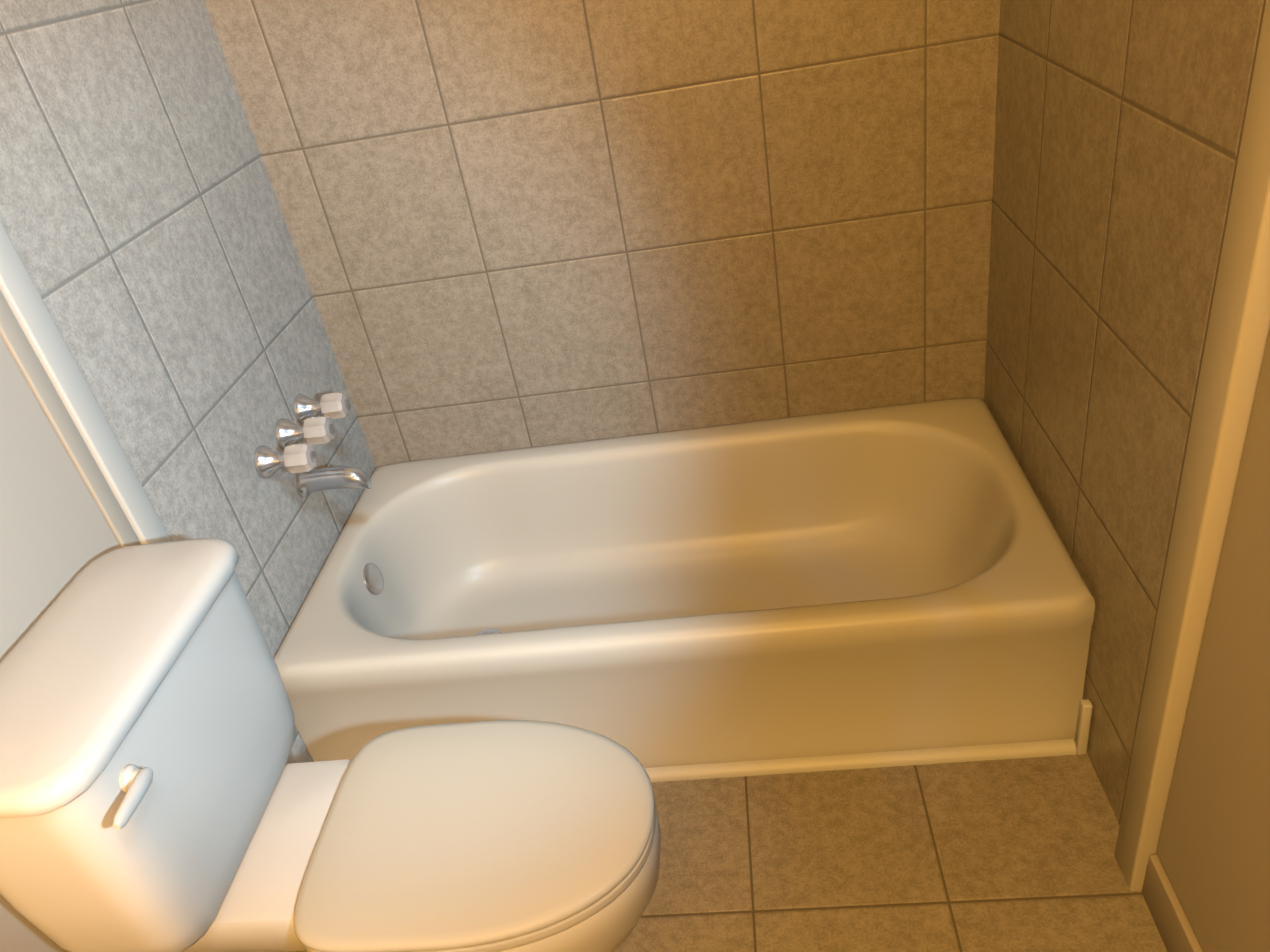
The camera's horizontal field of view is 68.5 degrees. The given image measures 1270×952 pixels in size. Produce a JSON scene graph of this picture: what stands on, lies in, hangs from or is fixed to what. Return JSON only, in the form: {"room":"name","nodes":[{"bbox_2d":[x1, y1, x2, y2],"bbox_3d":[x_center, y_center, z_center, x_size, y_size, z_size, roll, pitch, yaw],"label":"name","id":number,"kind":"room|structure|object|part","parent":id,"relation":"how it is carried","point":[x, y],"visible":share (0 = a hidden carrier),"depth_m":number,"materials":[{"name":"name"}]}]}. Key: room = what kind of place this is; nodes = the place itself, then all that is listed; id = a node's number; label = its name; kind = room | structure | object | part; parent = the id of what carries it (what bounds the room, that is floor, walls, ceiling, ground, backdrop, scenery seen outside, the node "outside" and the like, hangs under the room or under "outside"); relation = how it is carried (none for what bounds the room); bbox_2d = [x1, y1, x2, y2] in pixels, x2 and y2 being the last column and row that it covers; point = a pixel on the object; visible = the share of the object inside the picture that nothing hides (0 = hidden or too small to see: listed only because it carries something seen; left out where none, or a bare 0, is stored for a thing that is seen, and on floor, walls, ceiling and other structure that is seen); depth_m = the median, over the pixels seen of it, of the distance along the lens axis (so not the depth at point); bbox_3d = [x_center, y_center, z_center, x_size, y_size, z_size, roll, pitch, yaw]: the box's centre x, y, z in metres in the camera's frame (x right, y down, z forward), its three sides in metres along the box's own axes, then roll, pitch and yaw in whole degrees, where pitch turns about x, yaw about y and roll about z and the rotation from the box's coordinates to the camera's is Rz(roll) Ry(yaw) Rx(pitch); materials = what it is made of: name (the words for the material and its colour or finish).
{"room":"bathroom","nodes":[
{"label":"bathroom","id":0,"kind":"room"},
{"bbox_2d":[0,336,120,951],"bbox_3d":[-0.963,0.230,0.466,0.120,2.400,1.935,-6,32,8],"label":"wall","id":1,"kind":"structure","parent":0,"point":[57,536],"depth_m":1.26,"materials":[{"name":"beige paint"}]},
{"bbox_2d":[0,290,141,547],"bbox_3d":[-0.853,-0.263,1.209,0.008,2.400,0.034,-6,32,8],"label":"trim","id":2,"kind":"structure","parent":1,"relation":"attached to","point":[28,363],"depth_m":1.32,"materials":[{"name":"beige paint"}]},
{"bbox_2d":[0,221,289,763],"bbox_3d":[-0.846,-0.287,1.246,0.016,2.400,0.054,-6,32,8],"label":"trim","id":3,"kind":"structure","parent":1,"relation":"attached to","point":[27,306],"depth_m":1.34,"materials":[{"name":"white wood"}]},
{"bbox_2d":[0,0,375,762],"bbox_3d":[-0.890,-0.515,1.619,0.120,2.400,0.815,-6,32,8],"label":"wall tiles","id":4,"kind":"structure","parent":1,"relation":"attached to","point":[142,220],"depth_m":1.64,"materials":[{"name":"grey tile"}]},
{"bbox_2d":[254,392,371,497],"bbox_3d":[-0.654,-0.046,1.972,0.148,0.184,0.285,-6,32,8],"label":"tub faucet","id":5,"kind":"object","parent":4,"relation":"attached to","point":[299,460],"visible":1,"depth_m":1.95,"materials":[{"name":"silver metal"}]},
{"bbox_3d":[-0.665,-0.036,1.850,0.053,0.060,0.060,-6,32,8],"label":"knob","id":6,"kind":"part","parent":5,"relation":"part of","materials":[{"name":"white plastic"}]},
{"bbox_3d":[-0.659,-0.096,1.942,0.053,0.060,0.060,-6,32,8],"label":"knob","id":7,"kind":"part","parent":5,"relation":"part of","materials":[{"name":"white plastic"}]},
{"bbox_3d":[-0.645,0.005,1.994,0.148,0.071,0.061,-6,32,8],"label":"spout","id":8,"kind":"part","parent":5,"relation":"part of","materials":[{"name":"silver metal"}]},
{"bbox_3d":[-0.653,-0.154,2.032,0.053,0.060,0.060,-6,32,8],"label":"knob","id":9,"kind":"part","parent":5,"relation":"part of","materials":[{"name":"white plastic"}]},
{"bbox_2d":[204,0,999,466],"bbox_3d":[-0.058,-0.857,1.903,1.760,2.400,0.120,-6,32,8],"label":"wall tile","id":10,"kind":"structure","parent":0,"point":[514,224],"depth_m":2.00,"materials":[{"name":"beige tile"}]},
{"bbox_2d":[284,739,1166,951],"bbox_3d":[0.069,0.962,1.360,1.760,0.100,2.990,-6,32,8],"label":"floor","id":11,"kind":"structure","parent":0,"point":[1011,855],"depth_m":1.61,"materials":[{"name":"tile"}]},
{"bbox_2d":[0,537,660,951],"bbox_3d":[-0.357,0.529,1.314,0.781,0.808,0.502,-6,32,8],"label":"toilet","id":12,"kind":"object","parent":11,"relation":"on","point":[158,793],"visible":1,"depth_m":1.22,"materials":[{"name":"white ceramic"}]},
{"bbox_3d":[-0.682,0.227,1.164,0.232,0.040,0.462,-6,32,8],"label":"tank lid","id":13,"kind":"part","parent":12,"relation":"part of","materials":[{"name":"white ceramic"}]},
{"bbox_3d":[-0.561,0.357,1.033,0.038,0.032,0.089,-6,32,8],"label":"flush handle","id":14,"kind":"part","parent":12,"relation":"part of","materials":[{"name":"white ceramic"}]},
{"bbox_3d":[-0.651,0.387,1.265,0.210,0.344,0.436,-6,32,8],"label":"tank","id":15,"kind":"part","parent":12,"relation":"part of","materials":[{"name":"white ceramic"}]},
{"bbox_3d":[-0.212,0.482,1.306,0.484,0.022,0.370,-6,32,8],"label":"lid","id":16,"kind":"part","parent":12,"relation":"part of","materials":[{"name":"beige plastic"}]},
{"bbox_2d":[274,398,1094,767],"bbox_3d":[0.085,0.235,2.075,1.514,0.352,0.754,-6,32,8],"label":"bathtub","id":17,"kind":"object","parent":11,"relation":"on","point":[890,578],"visible":1,"depth_m":1.99,"materials":[{"name":"beige ceramic"}]},
{"bbox_2d":[644,739,1075,781],"bbox_3d":[0.083,0.586,1.836,1.496,0.020,0.020,-6,32,8],"label":"baseboard","id":18,"kind":"structure","parent":17,"relation":"attached to","point":[883,759],"depth_m":1.78,"materials":[{"name":"white wood"}]},
{"bbox_2d":[1075,699,1092,754],"bbox_3d":[0.820,0.460,1.705,0.018,0.130,0.020,-6,32,8],"label":"trim","id":19,"kind":"structure","parent":11,"relation":"on","point":[1083,723],"depth_m":1.69,"materials":[{"name":"white wood"}]},
{"bbox_2d":[1156,328,1269,951],"bbox_3d":[0.648,0.101,0.176,0.120,2.400,1.759,-6,32,8],"label":"wall","id":20,"kind":"structure","parent":0,"point":[1213,851],"depth_m":1.16,"materials":[{"name":"beige paint"}]},
{"bbox_2d":[984,0,1265,824],"bbox_3d":[0.721,-0.645,1.329,0.120,2.400,0.991,-6,32,8],"label":"wall tiles","id":21,"kind":"structure","parent":20,"relation":"attached to","point":[1119,125],"depth_m":1.42,"materials":[{"name":"beige tile"}]},
{"bbox_2d":[1142,854,1202,951],"bbox_3d":[0.767,1.085,0.763,0.013,0.100,1.689,-6,32,8],"label":"baseboard","id":22,"kind":"structure","parent":20,"relation":"attached to","point":[1171,920],"depth_m":1.40,"materials":[{"name":"beige paint"}]},
{"bbox_2d":[1115,0,1269,890],"bbox_3d":[0.619,-0.349,0.894,0.030,2.400,0.070,-6,32,8],"label":"trim","id":23,"kind":"structure","parent":20,"relation":"attached to","point":[1237,336],"depth_m":1.09,"materials":[{"name":"beige wood"}]}
]}

